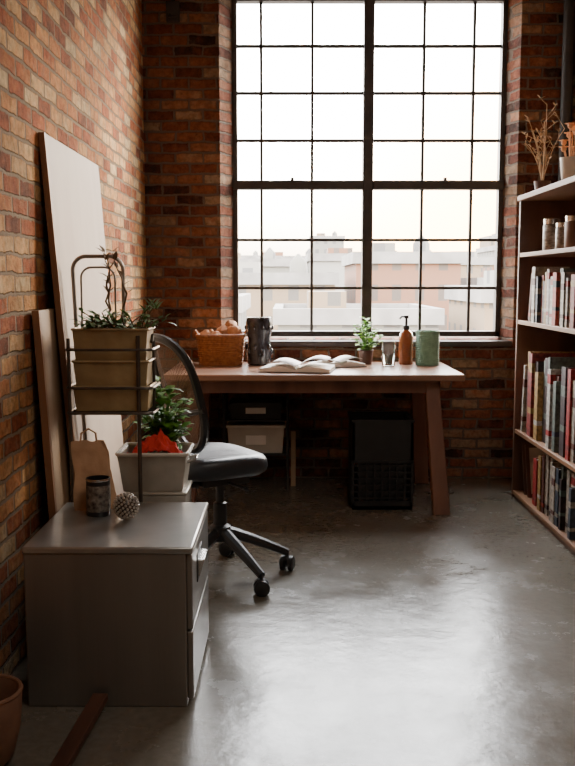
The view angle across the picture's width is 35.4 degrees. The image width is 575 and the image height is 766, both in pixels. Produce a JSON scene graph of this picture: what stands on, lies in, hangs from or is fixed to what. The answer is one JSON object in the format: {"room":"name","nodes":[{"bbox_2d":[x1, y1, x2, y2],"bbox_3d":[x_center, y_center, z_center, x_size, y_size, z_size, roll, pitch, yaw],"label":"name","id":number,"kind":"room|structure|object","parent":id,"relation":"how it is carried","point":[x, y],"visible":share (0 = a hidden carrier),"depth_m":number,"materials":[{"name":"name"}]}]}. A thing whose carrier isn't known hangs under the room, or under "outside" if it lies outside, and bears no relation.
{"room":"home office","nodes":[
{"label":"home office","id":0,"kind":"room"},
{"bbox_2d":[0,0,148,674],"bbox_3d":[-0.980,-0.730,1.553,0.200,3.600,8.050,0,6,0],"label":"wall","id":1,"kind":"structure","parent":0,"point":[71,71],"depth_m":3.15,"materials":[{"name":"brick"}]},
{"bbox_2d":[4,478,574,765],"bbox_3d":[0.420,1.128,1.814,3.000,0.150,8.550,0,6,0],"label":"floor","id":2,"kind":"structure","parent":0,"point":[417,636],"depth_m":3.10,"materials":[{"name":"concrete"}]},
{"bbox_2d":[0,674,22,765],"bbox_3d":[-0.785,0.891,2.335,0.198,0.203,0.198,0,6,0],"label":"plant pot","id":3,"kind":"object","parent":2,"relation":"on","point":[11,687],"visible":1,"depth_m":2.31,"materials":[{"name":"ceramic"}]},
{"bbox_2d":[32,308,70,519],"bbox_3d":[-0.825,0.289,3.443,0.084,1.150,0.662,0,6,0],"label":"board","id":4,"kind":"object","parent":2,"relation":"on","point":[48,365],"visible":0.29,"depth_m":3.16,"materials":[{"name":"brown wood"}]},
{"bbox_2d":[50,693,107,765],"bbox_3d":[-0.573,0.965,2.356,0.045,0.052,0.571,1,6,5],"label":"plank","id":5,"kind":"object","parent":2,"relation":"on","point":[66,755],"visible":1,"depth_m":2.44,"materials":[{"name":"brown wood"}]},
{"bbox_2d":[38,132,125,494],"bbox_3d":[-0.805,-0.054,3.719,0.144,1.770,0.918,0,6,0],"label":"board","id":6,"kind":"object","parent":2,"relation":"on","point":[71,182],"visible":0.48,"depth_m":3.51,"materials":[{"name":"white wood"}]},
{"bbox_2d":[65,254,159,501],"bbox_3d":[-0.633,0.208,3.285,0.328,1.348,0.203,0,6,0],"label":"plant stand","id":7,"kind":"object","parent":2,"relation":"on","point":[71,411],"visible":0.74,"depth_m":3.20,"materials":[{"name":"metal"}]},
{"bbox_2d":[71,358,155,385],"bbox_3d":[-0.625,-0.042,3.256,0.279,0.092,0.169,0,6,0],"label":"planter box","id":8,"kind":"object","parent":7,"relation":"on","point":[87,373],"visible":0.8,"depth_m":3.18,"materials":[{"name":"metal"}]},
{"bbox_2d":[71,382,156,410],"bbox_3d":[-0.625,0.047,3.266,0.284,0.091,0.169,0,6,0],"label":"planter box","id":9,"kind":"object","parent":7,"relation":"on","point":[85,400],"visible":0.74,"depth_m":3.19,"materials":[{"name":"metal"}]},
{"bbox_2d":[70,245,175,360],"bbox_3d":[-0.581,-0.289,3.217,0.374,0.412,0.253,0,6,0],"label":"planter box","id":10,"kind":"object","parent":7,"relation":"on","point":[97,333],"visible":1,"depth_m":3.18,"materials":[{"name":"metal"}]},
{"bbox_2d":[22,502,208,705],"bbox_3d":[-0.513,0.686,2.896,0.514,0.485,0.540,0,6,0],"label":"filing cabinet","id":11,"kind":"object","parent":2,"relation":"on","point":[117,607],"visible":0.98,"depth_m":2.64,"materials":[{"name":"grey metal"}]},
{"bbox_2d":[71,428,116,510],"bbox_3d":[-0.657,0.289,3.054,0.148,0.268,0.087,-2,7,-14],"label":"paper bag","id":12,"kind":"object","parent":11,"relation":"on","point":[89,458],"visible":0.77,"depth_m":3.05,"materials":[{"name":"brown paper"}]},
{"bbox_2d":[85,475,110,516],"bbox_3d":[-0.622,0.372,2.961,0.081,0.124,0.081,0,6,0],"label":"canister","id":13,"kind":"object","parent":11,"relation":"on","point":[98,488],"visible":1,"depth_m":2.93,"materials":[{"name":"black metal"}]},
{"bbox_2d":[112,492,139,519],"bbox_3d":[-0.520,0.397,2.903,0.087,0.089,0.088,-4,7,-30],"label":"decorative ball","id":14,"kind":"object","parent":11,"relation":"on","point":[126,506],"visible":1,"depth_m":2.88,"materials":[{"name":"metal"}]},
{"bbox_2d":[126,480,192,501],"bbox_3d":[-0.477,0.628,3.392,0.225,0.488,0.206,0,6,0],"label":"box","id":15,"kind":"object","parent":2,"relation":"on","point":[185,495],"visible":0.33,"depth_m":3.27,"materials":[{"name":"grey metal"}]},
{"bbox_2d":[115,442,198,490],"bbox_3d":[-0.479,0.312,3.357,0.289,0.147,0.234,0,6,0],"label":"tub","id":16,"kind":"object","parent":15,"relation":"on","point":[160,471],"visible":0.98,"depth_m":3.26,"materials":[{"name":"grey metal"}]},
{"bbox_2d":[127,428,182,452],"bbox_3d":[-0.495,0.234,3.312,0.210,0.136,0.123,0,6,0],"label":"cloth","id":17,"kind":"object","parent":16,"relation":"in","point":[160,442],"visible":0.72,"depth_m":3.28,"materials":[{"name":"fabric"}]},
{"bbox_2d":[134,376,193,452],"bbox_3d":[-0.470,0.167,3.396,0.248,0.410,0.219,0,6,0],"label":"potted plant","id":18,"kind":"object","parent":16,"relation":"in","point":[169,427],"visible":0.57,"depth_m":3.37,"materials":[{"name":"green leaf"},{"name":"red leaf"}]},
{"bbox_2d":[153,333,294,596],"bbox_3d":[-0.261,0.306,3.770,0.618,1.042,0.619,-4,7,-30],"label":"office chair","id":19,"kind":"object","parent":2,"relation":"on","point":[218,465],"visible":0.73,"depth_m":3.63,"materials":[{"name":"black plastic"}]},
{"bbox_2d":[222,393,288,489],"bbox_3d":[-0.190,0.331,5.512,0.398,0.600,0.278,0,6,0],"label":"storage rack","id":20,"kind":"object","parent":2,"relation":"on","point":[226,417],"visible":0.52,"depth_m":5.38,"materials":[{"name":"black metal"}]},
{"bbox_2d":[225,413,285,421],"bbox_3d":[-0.190,0.210,5.499,0.380,0.010,0.260,0,6,0],"label":"shelf","id":21,"kind":"object","parent":20,"relation":"attached to","point":[227,415],"depth_m":5.38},
{"bbox_2d":[226,422,285,452],"bbox_3d":[-0.190,0.327,5.502,0.356,0.170,0.236,0,6,0],"label":"storage bin","id":22,"kind":"object","parent":20,"relation":"on","point":[261,437],"visible":0.77,"depth_m":5.39,"materials":[{"name":"beige plastic"}]},
{"bbox_2d":[229,398,282,418],"bbox_3d":[-0.190,0.156,5.480,0.320,0.100,0.224,0,6,0],"label":"storage bin","id":23,"kind":"object","parent":20,"relation":"on","point":[240,408],"visible":1,"depth_m":5.38,"materials":[{"name":"plastic"}]},
{"bbox_2d":[261,446,285,455],"bbox_3d":[-0.190,0.416,5.522,0.380,0.010,0.260,0,6,0],"label":"shelf","id":24,"kind":"object","parent":20,"relation":"attached to","point":[283,453],"depth_m":5.41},
{"bbox_2d":[291,431,295,485],"bbox_3d":[0.035,0.463,5.507,0.030,0.340,0.020,0,6,0],"label":"batten","id":25,"kind":"object","parent":2,"relation":"on","point":[293,433],"visible":1,"depth_m":5.50,"materials":[{"name":"brown wood"}]},
{"bbox_2d":[164,362,464,514],"bbox_3d":[0.142,0.289,5.224,1.625,0.750,0.884,0,6,0],"label":"desk","id":26,"kind":"object","parent":2,"relation":"on","point":[422,382],"visible":0.69,"depth_m":4.91,"materials":[{"name":"brown wood"}]},
{"bbox_2d":[194,330,245,365],"bbox_3d":[-0.400,-0.216,5.410,0.316,0.210,0.225,0,6,-3],"label":"wicker basket","id":27,"kind":"object","parent":26,"relation":"on","point":[213,349],"visible":0.99,"depth_m":5.32,"materials":[{"name":"brown wicker"}]},
{"bbox_2d":[200,329,211,333],"bbox_3d":[-0.480,-0.288,5.402,0.098,0.074,0.080,0,6,0],"label":"bread roll","id":28,"kind":"object","parent":27,"relation":"in","point":[205,331],"visible":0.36,"depth_m":5.38,"materials":[{"name":"brown food"}]},
{"bbox_2d":[210,330,220,333],"bbox_3d":[-0.433,-0.281,5.363,0.084,0.066,0.067,1,7,8],"label":"bread roll","id":29,"kind":"object","parent":27,"relation":"in","point":[212,331],"visible":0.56,"depth_m":5.35,"materials":[{"name":"brown food"}]},
{"bbox_2d":[216,325,228,333],"bbox_3d":[-0.379,-0.309,5.419,0.092,0.092,0.115,4,8,32],"label":"bread roll","id":30,"kind":"object","parent":27,"relation":"in","point":[222,329],"visible":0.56,"depth_m":5.38,"materials":[{"name":"brown food"}]},
{"bbox_2d":[225,320,236,325],"bbox_3d":[-0.338,-0.352,5.435,0.065,0.060,0.079,6,9,41],"label":"bread roll","id":31,"kind":"object","parent":30,"relation":"on","point":[229,322],"visible":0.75,"depth_m":5.41,"materials":[{"name":"brown food"}]},
{"bbox_2d":[227,324,241,333],"bbox_3d":[-0.314,-0.310,5.381,0.090,0.087,0.112,-3,7,-24],"label":"bread roll","id":32,"kind":"object","parent":27,"relation":"in","point":[233,329],"visible":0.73,"depth_m":5.34,"materials":[{"name":"brown food"}]},
{"bbox_2d":[244,317,273,365],"bbox_3d":[-0.170,-0.251,5.386,0.176,0.285,0.168,0,6,0],"label":"vase","id":33,"kind":"object","parent":26,"relation":"on","point":[258,329],"visible":1,"depth_m":5.33,"materials":[{"name":"black ceramic"}]},
{"bbox_2d":[259,355,335,373],"bbox_3d":[0.060,-0.109,5.060,0.400,0.076,0.290,1,7,9],"label":"open book","id":34,"kind":"object","parent":26,"relation":"on","point":[288,365],"visible":1,"depth_m":4.96,"materials":[{"name":"paper"}]},
{"bbox_2d":[308,355,366,367],"bbox_3d":[0.290,-0.127,5.309,0.300,0.057,0.200,-2,7,-17],"label":"open book","id":35,"kind":"object","parent":26,"relation":"on","point":[342,361],"visible":0.71,"depth_m":5.26,"materials":[{"name":"paper"}]},
{"bbox_2d":[353,316,383,364],"bbox_3d":[0.475,-0.257,5.425,0.206,0.290,0.195,4,7,29],"label":"potted plant","id":36,"kind":"object","parent":26,"relation":"on","point":[366,354],"visible":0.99,"depth_m":5.42,"materials":[{"name":"green plant"}]},
{"bbox_2d":[381,341,395,365],"bbox_3d":[0.600,-0.175,5.344,0.086,0.145,0.086,0,6,0],"label":"drinking glass","id":37,"kind":"object","parent":26,"relation":"on","point":[388,347],"visible":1,"depth_m":5.31,"materials":[{"name":"clear glass"}]},
{"bbox_2d":[399,315,412,364],"bbox_3d":[0.714,-0.260,5.425,0.090,0.295,0.087,0,6,0],"label":"pump bottle","id":38,"kind":"object","parent":26,"relation":"on","point":[406,336],"visible":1,"depth_m":5.40,"materials":[{"name":"orange glass"}]},
{"bbox_2d":[415,330,439,365],"bbox_3d":[0.835,-0.209,5.371,0.142,0.206,0.142,0,6,0],"label":"canister","id":39,"kind":"object","parent":26,"relation":"on","point":[427,341],"visible":1,"depth_m":5.31,"materials":[{"name":"green ceramic"}]},
{"bbox_2d":[348,411,414,509],"bbox_3d":[0.520,0.431,5.081,0.342,0.500,0.332,0,6,0],"label":"crate","id":40,"kind":"object","parent":2,"relation":"on","point":[380,452],"visible":1,"depth_m":4.93,"materials":[{"name":"black plastic"}]},
{"bbox_2d":[351,463,413,502],"bbox_3d":[0.520,0.542,4.939,0.342,0.230,0.010,0,6,0],"label":"grille","id":41,"kind":"object","parent":40,"relation":"attached to","point":[376,482],"depth_m":4.94,"materials":[{"name":"black plastic"}]},
{"bbox_2d":[511,176,574,555],"bbox_3d":[1.492,-0.105,4.381,0.397,1.723,1.570,0,6,0],"label":"bookcase","id":42,"kind":"object","parent":2,"relation":"on","point":[556,200],"visible":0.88,"depth_m":5.06,"materials":[{"name":"brown wood"}]},
{"bbox_2d":[520,365,527,431],"bbox_3d":[1.453,0.086,5.053,0.264,0.381,0.063,0,6,0],"label":"book","id":43,"kind":"object","parent":42,"relation":"on","point":[525,376],"visible":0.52,"depth_m":5.05,"materials":[{"name":"grey paper"}]},
{"bbox_2d":[526,369,528,434],"bbox_3d":[1.456,0.104,4.964,0.264,0.364,0.030,0,6,0],"label":"book","id":44,"kind":"object","parent":42,"relation":"on","point":[528,369],"visible":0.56,"depth_m":4.96,"materials":[{"name":"red paper"}]},
{"bbox_2d":[528,273,531,321],"bbox_3d":[1.413,-0.465,4.894,0.184,0.262,0.071,0,6,0],"label":"book","id":45,"kind":"object","parent":42,"relation":"on","point":[529,313],"visible":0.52,"depth_m":4.89,"materials":[{"name":"white paper"}]},
{"bbox_2d":[532,458,537,505],"bbox_3d":[1.445,0.535,4.860,0.224,0.252,0.061,0,6,0],"label":"book","id":46,"kind":"object","parent":42,"relation":"on","point":[535,460],"visible":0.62,"depth_m":4.84,"materials":[{"name":"red paper"}]},
{"bbox_2d":[525,444,545,497],"bbox_3d":[1.465,0.495,5.068,0.240,0.290,0.100,0,6,0],"label":"book","id":47,"kind":"object","parent":42,"relation":"on","point":[531,451],"visible":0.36,"depth_m":5.07,"materials":[{"name":"brown paper"}]},
{"bbox_2d":[534,276,541,322],"bbox_3d":[1.413,-0.443,4.781,0.184,0.244,0.041,0,6,0],"label":"book","id":48,"kind":"object","parent":42,"relation":"on","point":[538,278],"visible":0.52,"depth_m":4.77,"materials":[{"name":"paper"}]},
{"bbox_2d":[533,372,543,440],"bbox_3d":[1.455,0.124,4.798,0.264,0.363,0.060,0,6,0],"label":"book","id":49,"kind":"object","parent":42,"relation":"on","point":[539,376],"visible":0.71,"depth_m":4.78,"materials":[{"name":"paper"}]},
{"bbox_2d":[537,455,541,510],"bbox_3d":[1.437,0.528,4.744,0.224,0.292,0.047,0,6,0],"label":"book","id":50,"kind":"object","parent":42,"relation":"on","point":[539,456],"visible":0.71,"depth_m":4.73,"materials":[{"name":"paper"}]},
{"bbox_2d":[535,361,543,371],"bbox_3d":[1.470,0.092,4.852,0.264,0.414,0.050,0,6,0],"label":"book","id":51,"kind":"object","parent":42,"relation":"on","point":[539,365],"visible":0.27,"depth_m":4.81,"materials":[{"name":"black paper"}]},
{"bbox_2d":[540,275,544,322],"bbox_3d":[1.433,-0.442,4.740,0.184,0.250,0.038,0,6,0],"label":"book","id":52,"kind":"object","parent":42,"relation":"on","point":[543,276],"visible":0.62,"depth_m":4.75,"materials":[{"name":"paper"}]},
{"bbox_2d":[540,455,545,512],"bbox_3d":[1.443,0.527,4.700,0.224,0.304,0.037,0,6,0],"label":"book","id":53,"kind":"object","parent":42,"relation":"on","point":[543,456],"visible":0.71,"depth_m":4.69,"materials":[{"name":"brown paper"}]},
{"bbox_2d":[522,95,564,189],"bbox_3d":[1.375,-1.297,4.847,0.223,0.540,0.220,2,7,19],"label":"dried plant","id":54,"kind":"object","parent":42,"relation":"on","point":[541,183],"visible":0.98,"depth_m":4.82,"materials":[{"name":"brown plant"}]},
{"bbox_2d":[542,281,544,322],"bbox_3d":[1.428,-0.421,4.693,0.184,0.220,0.056,0,6,0],"label":"book","id":55,"kind":"object","parent":42,"relation":"on","point":[543,293],"visible":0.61,"depth_m":4.70,"materials":[{"name":"white paper"}]},
{"bbox_2d":[542,361,544,440],"bbox_3d":[1.484,0.096,4.748,0.264,0.429,0.028,0,6,0],"label":"book","id":56,"kind":"object","parent":42,"relation":"on","point":[544,361],"visible":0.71,"depth_m":4.75,"materials":[{"name":"paper"}]},
{"bbox_2d":[543,358,547,442],"bbox_3d":[1.480,0.093,4.701,0.264,0.446,0.060,0,6,0],"label":"book","id":57,"kind":"object","parent":42,"relation":"on","point":[546,359],"visible":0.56,"depth_m":4.70,"materials":[{"name":"paper"}]},
{"bbox_2d":[544,272,546,323],"bbox_3d":[1.422,-0.439,4.644,0.184,0.266,0.034,0,6,0],"label":"book","id":58,"kind":"object","parent":42,"relation":"on","point":[545,294],"visible":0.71,"depth_m":4.64,"materials":[{"name":"white paper"}]},
{"bbox_2d":[544,454,551,515],"bbox_3d":[1.451,0.527,4.654,0.224,0.314,0.050,0,6,0],"label":"book","id":59,"kind":"object","parent":42,"relation":"on","point":[547,470],"visible":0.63,"depth_m":4.64,"materials":[{"name":"paper"}]},
{"bbox_2d":[548,279,550,323],"bbox_3d":[1.423,-0.412,4.573,0.184,0.229,0.037,0,6,0],"label":"book","id":60,"kind":"object","parent":42,"relation":"on","point":[549,279],"visible":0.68,"depth_m":4.57,"materials":[{"name":"white paper"}]},
{"bbox_2d":[531,267,569,321],"bbox_3d":[1.409,-0.474,4.828,0.184,0.295,0.056,0,6,0],"label":"book","id":61,"kind":"object","parent":42,"relation":"on","point":[536,271],"visible":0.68,"depth_m":4.80,"materials":[{"name":"white paper"}]},
{"bbox_2d":[527,353,574,436],"bbox_3d":[1.452,0.066,4.910,0.264,0.454,0.065,0,6,0],"label":"book","id":62,"kind":"object","parent":42,"relation":"on","point":[533,357],"visible":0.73,"depth_m":4.89,"materials":[{"name":"paper"}]},
{"bbox_2d":[549,276,552,324],"bbox_3d":[1.419,-0.414,4.526,0.184,0.243,0.052,0,6,0],"label":"book","id":63,"kind":"object","parent":42,"relation":"on","point":[551,283],"visible":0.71,"depth_m":4.52,"materials":[{"name":"white paper"}]},
{"bbox_2d":[542,219,560,249],"bbox_3d":[1.400,-0.782,4.772,0.090,0.170,0.090,0,6,0],"label":"jar","id":64,"kind":"object","parent":42,"relation":"on","point":[549,227],"visible":0.73,"depth_m":4.74,"materials":[{"name":"metal"}]},
{"bbox_2d":[528,351,574,368],"bbox_3d":[1.468,0.054,4.996,0.264,0.457,0.042,0,6,0],"label":"book","id":65,"kind":"object","parent":42,"relation":"on","point":[528,351],"visible":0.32,"depth_m":4.99,"materials":[{"name":"red paper"}]},
{"bbox_2d":[545,369,561,448],"bbox_3d":[1.452,0.131,4.563,0.264,0.402,0.050,0,6,0],"label":"book","id":66,"kind":"object","parent":42,"relation":"on","point":[552,373],"visible":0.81,"depth_m":4.55,"materials":[{"name":"white paper"}]},
{"bbox_2d":[546,269,560,323],"bbox_3d":[1.423,-0.442,4.608,0.184,0.280,0.034,0,6,0],"label":"book","id":67,"kind":"object","parent":42,"relation":"on","point":[550,272],"visible":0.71,"depth_m":4.59,"materials":[{"name":"white paper"}]},
{"bbox_2d":[551,272,559,325],"bbox_3d":[1.415,-0.417,4.468,0.184,0.262,0.057,0,6,0],"label":"book","id":68,"kind":"object","parent":42,"relation":"on","point":[556,276],"visible":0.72,"depth_m":4.45,"materials":[{"name":"paper"}]},
{"bbox_2d":[550,466,560,523],"bbox_3d":[1.435,0.559,4.495,0.224,0.287,0.048,0,6,0],"label":"book","id":69,"kind":"object","parent":42,"relation":"on","point":[553,467],"visible":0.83,"depth_m":4.49,"materials":[{"name":"grey paper"}]},
{"bbox_2d":[548,462,562,520],"bbox_3d":[1.436,0.548,4.534,0.224,0.300,0.030,0,6,0],"label":"book","id":70,"kind":"object","parent":42,"relation":"on","point":[551,463],"visible":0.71,"depth_m":4.53,"materials":[{"name":"grey paper"}]},
{"bbox_2d":[551,381,560,452],"bbox_3d":[1.451,0.168,4.461,0.264,0.352,0.045,0,6,0],"label":"book","id":71,"kind":"object","parent":42,"relation":"on","point":[556,384],"visible":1,"depth_m":4.45,"materials":[{"name":"grey paper"}]},
{"bbox_2d":[554,468,560,526],"bbox_3d":[1.440,0.565,4.446,0.224,0.286,0.046,0,6,0],"label":"book","id":72,"kind":"object","parent":42,"relation":"on","point":[558,470],"visible":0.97,"depth_m":4.44,"materials":[{"name":"paper"}]},
{"bbox_2d":[555,222,564,248],"bbox_3d":[1.410,-0.748,4.605,0.076,0.140,0.076,0,6,0],"label":"jar","id":73,"kind":"object","parent":42,"relation":"on","point":[560,227],"visible":0.44,"depth_m":4.58,"materials":[{"name":"metal"}]},
{"bbox_2d":[548,357,574,368],"bbox_3d":[1.478,0.094,4.653,0.264,0.455,0.031,0,6,0],"label":"book","id":74,"kind":"object","parent":42,"relation":"on","point":[553,362],"visible":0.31,"depth_m":4.62,"materials":[{"name":"grey paper"}]},
{"bbox_2d":[558,479,566,529],"bbox_3d":[1.435,0.591,4.377,0.224,0.249,0.029,0,6,0],"label":"book","id":75,"kind":"object","parent":42,"relation":"on","point":[563,482],"visible":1,"depth_m":4.36,"materials":[{"name":"black paper"}]},
{"bbox_2d":[561,465,569,478],"bbox_3d":[1.452,0.558,4.405,0.224,0.309,0.031,0,6,0],"label":"book","id":76,"kind":"object","parent":42,"relation":"on","point":[564,469],"visible":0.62,"depth_m":4.38,"materials":[{"name":"black paper"}]},
{"bbox_2d":[558,122,574,179],"bbox_3d":[1.378,-1.108,4.338,0.147,0.279,0.140,0,6,0],"label":"potted plant","id":77,"kind":"object","parent":42,"relation":"on","point":[567,163],"visible":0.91,"depth_m":4.33,"materials":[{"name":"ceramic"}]},
{"bbox_2d":[559,366,574,456],"bbox_3d":[1.459,0.139,4.347,0.264,0.434,0.066,0,6,0],"label":"book","id":78,"kind":"object","parent":42,"relation":"on","point":[564,374],"visible":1,"depth_m":4.33,"materials":[{"name":"paper"}]},
{"bbox_2d":[559,268,574,325],"bbox_3d":[1.434,-0.420,4.415,0.184,0.281,0.045,0,6,0],"label":"book","id":79,"kind":"object","parent":42,"relation":"on","point":[562,269],"visible":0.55,"depth_m":4.41,"materials":[{"name":"paper"}]},
{"bbox_2d":[560,272,574,326],"bbox_3d":[1.412,-0.401,4.329,0.184,0.262,0.046,0,6,0],"label":"book","id":80,"kind":"object","parent":42,"relation":"on","point":[564,275],"visible":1,"depth_m":4.32,"materials":[{"name":"white paper"}]},
{"bbox_2d":[564,278,570,327],"bbox_3d":[1.419,-0.383,4.289,0.184,0.235,0.034,0,6,0],"label":"book","id":81,"kind":"object","parent":42,"relation":"on","point":[567,287],"visible":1,"depth_m":4.28,"materials":[{"name":"paper"}]},
{"bbox_2d":[564,215,574,247],"bbox_3d":[1.400,-0.735,4.395,0.090,0.160,0.090,0,6,0],"label":"jar","id":82,"kind":"object","parent":42,"relation":"on","point":[569,237],"visible":0.86,"depth_m":4.36,"materials":[{"name":"glass"}]},
{"bbox_2d":[565,369,574,460],"bbox_3d":[1.455,0.151,4.247,0.264,0.433,0.044,0,6,0],"label":"book","id":83,"kind":"object","parent":42,"relation":"on","point":[571,372],"visible":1,"depth_m":4.24,"materials":[{"name":"paper"}]},
{"bbox_2d":[565,470,574,533],"bbox_3d":[1.451,0.570,4.307,0.224,0.307,0.038,0,6,0],"label":"book","id":84,"kind":"object","parent":42,"relation":"on","point":[569,472],"visible":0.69,"depth_m":4.30,"materials":[{"name":"grey paper"}]},
{"bbox_2d":[569,281,570,326],"bbox_3d":[1.430,-0.370,4.247,0.184,0.220,0.048,0,6,0],"label":"book","id":85,"kind":"object","parent":42,"relation":"on","point":[570,281],"visible":0.21,"depth_m":4.27,"materials":[{"name":"paper"}]},
{"bbox_2d":[567,488,574,539],"bbox_3d":[1.432,0.613,4.218,0.224,0.242,0.032,0,6,0],"label":"book","id":86,"kind":"object","parent":42,"relation":"on","point":[571,503],"visible":1,"depth_m":4.21,"materials":[{"name":"paper"}]},
{"bbox_2d":[569,274,574,328],"bbox_3d":[1.418,-0.380,4.192,0.184,0.251,0.055,0,6,0],"label":"book","id":87,"kind":"object","parent":42,"relation":"on","point":[572,299],"visible":1,"depth_m":4.19,"materials":[{"name":"pink paper"}]},
{"bbox_2d":[570,380,574,462],"bbox_3d":[1.465,0.180,4.203,0.264,0.385,0.046,0,6,0],"label":"book","id":88,"kind":"object","parent":42,"relation":"on","point":[572,446],"visible":1,"depth_m":4.20,"materials":[{"name":"paper"}]},
{"bbox_2d":[571,473,574,487],"bbox_3d":[1.458,0.578,4.259,0.224,0.302,0.055,0,6,0],"label":"book","id":89,"kind":"object","parent":42,"relation":"on","point":[572,474],"visible":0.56,"depth_m":4.25,"materials":[{"name":"red paper"}]},
{"bbox_2d":[142,0,563,477],"bbox_3d":[0.420,-1.200,5.701,3.000,3.600,0.300,0,6,0],"label":"wall","id":90,"kind":"structure","parent":0,"point":[187,64],"depth_m":5.59,"materials":[{"name":"brick"}]},
{"bbox_2d":[166,0,179,22],"bbox_3d":[-0.690,-2.569,5.351,0.080,0.800,0.087,0,6,0],"label":"junction box","id":91,"kind":"object","parent":90,"relation":"attached to","point":[172,7],"visible":1,"depth_m":5.40,"materials":[{"name":"black metal"}]},
{"bbox_2d":[232,0,507,335],"bbox_3d":[0.510,-1.352,5.689,1.710,2.115,0.110,0,6,0],"label":"window","id":92,"kind":"structure","parent":90,"relation":"in","point":[367,185],"depth_m":5.67,"materials":[{"name":"metal"}]},
{"bbox_2d":[244,340,511,346],"bbox_3d":[0.502,-0.253,5.714,1.815,0.035,0.137,0,6,0],"label":"trim","id":93,"kind":"structure","parent":90,"relation":"attached to","point":[274,343],"depth_m":5.65,"materials":[{"name":"metal"}]},
{"bbox_2d":[560,156,574,179],"bbox_3d":[1.370,-1.031,4.362,0.100,0.120,0.100,0,6,0],"label":"plant pot","id":94,"kind":"object","parent":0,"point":[567,163],"depth_m":4.32,"materials":[{"name":"beige ceramic"}]},
{"bbox_2d":[571,45,574,155],"bbox_3d":[1.820,-0.730,1.553,0.200,3.600,8.050,0,6,0],"label":"wall","id":95,"kind":"structure","parent":0,"point":[573,102],"depth_m":5.41,"materials":[{"name":"brick"}]},
{"bbox_2d":[558,0,574,180],"bbox_3d":[1.675,-1.173,5.463,0.070,3.600,0.070,0,6,0],"label":"pipe","id":96,"kind":"object","parent":95,"relation":"attached to","point":[568,41],"visible":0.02,"depth_m":5.36,"materials":[{"name":"black metal"}]},
{"label":"outside","id":97,"kind":"structure","parent":0,"visible":0},
{"bbox_3d":[0.000,-7.951,163.394,300.000,0.500,313.500,0,6,0],"label":"ground","id":98,"kind":"structure","parent":97,"visible":0},
{"bbox_2d":[239,293,250,330],"bbox_3d":[-4.000,1.689,30.384,5.300,10.300,6.300,0,6,0],"label":"building","id":99,"kind":"structure","parent":98,"relation":"on","point":[244,298],"depth_m":29.63,"materials":[{"name":"white concrete"}]},
{"bbox_2d":[241,250,259,255],"bbox_3d":[-8.000,-13.258,141.406,12.300,15.000,10.300,0,6,0],"label":"building","id":100,"kind":"structure","parent":98,"relation":"on","point":[255,253],"depth_m":137.90,"materials":[{"name":"white concrete"}]},
{"bbox_2d":[239,247,291,272],"bbox_3d":[-3.000,-3.282,64.038,7.300,12.600,9.300,0,6,0],"label":"building","id":101,"kind":"structure","parent":98,"relation":"on","point":[270,264],"depth_m":59.02,"materials":[{"name":"grey concrete"}]},
{"bbox_2d":[241,248,309,259],"bbox_3d":[0.000,-7.157,93.791,9.300,13.600,10.300,0,6,0],"label":"building","id":102,"kind":"structure","parent":98,"relation":"on","point":[278,255],"depth_m":88.04,"materials":[{"name":"white concrete"}]},
{"bbox_2d":[239,254,338,330],"bbox_3d":[-1.000,-0.258,42.240,6.300,11.500,8.300,0,6,0],"label":"building","id":103,"kind":"structure","parent":98,"relation":"on","point":[249,272],"depth_m":37.81,"materials":[{"name":"white concrete"}]},
{"bbox_2d":[309,231,344,252],"bbox_3d":[6.000,-14.474,139.256,5.300,17.900,6.300,0,6,0],"label":"building","id":104,"kind":"structure","parent":98,"relation":"on","point":[318,247],"depth_m":135.52,"materials":[{"name":"grey concrete"}]},
{"bbox_2d":[305,248,352,290],"bbox_3d":[5.000,-3.706,66.002,7.300,13.000,9.300,0,6,0],"label":"building","id":105,"kind":"structure","parent":98,"relation":"on","point":[329,262],"depth_m":61.01,"materials":[{"name":"grey concrete"}]},
{"bbox_2d":[273,291,444,330],"bbox_3d":[2.200,1.775,31.400,5.300,9.900,6.300,0,6,0],"label":"building","id":106,"kind":"structure","parent":98,"relation":"on","point":[331,312],"depth_m":27.82,"materials":[{"name":"white concrete"}]},
{"bbox_2d":[341,236,464,330],"bbox_3d":[5.200,-0.818,43.183,4.800,12.400,8.300,0,6,0],"label":"building","id":107,"kind":"structure","parent":98,"relation":"on","point":[390,268],"depth_m":38.75,"materials":[{"name":"beige concrete"}]},
{"bbox_2d":[444,270,493,330],"bbox_3d":[8.200,1.540,30.367,4.900,10.600,6.300,0,6,0],"label":"building","id":108,"kind":"structure","parent":98,"relation":"on","point":[481,300],"depth_m":29.02,"materials":[{"name":"beige concrete"}]},
{"bbox_2d":[451,251,494,277],"bbox_3d":[13.500,-3.332,64.032,7.300,12.700,9.300,0,6,0],"label":"building","id":109,"kind":"structure","parent":98,"relation":"on","point":[477,263],"depth_m":59.02,"materials":[{"name":"grey concrete"}]},
{"bbox_2d":[460,267,493,284],"bbox_3d":[11.500,-0.384,44.238,6.300,11.300,8.300,0,6,0],"label":"building","id":110,"kind":"structure","parent":98,"relation":"on","point":[474,281],"depth_m":42.22,"materials":[{"name":"grey concrete"}]},
{"bbox_2d":[476,245,494,256],"bbox_3d":[27.000,-8.204,97.698,11.300,14.800,10.300,0,6,0],"label":"building","id":111,"kind":"structure","parent":98,"relation":"on","point":[489,251],"depth_m":96.90,"materials":[{"name":"grey concrete"}]},
{"bbox_2d":[479,233,494,247],"bbox_3d":[36.000,-15.848,149.164,7.300,18.400,8.300,0,6,0],"label":"building","id":112,"kind":"structure","parent":98,"relation":"on","point":[492,236],"depth_m":146.28,"materials":[{"name":"white concrete"}]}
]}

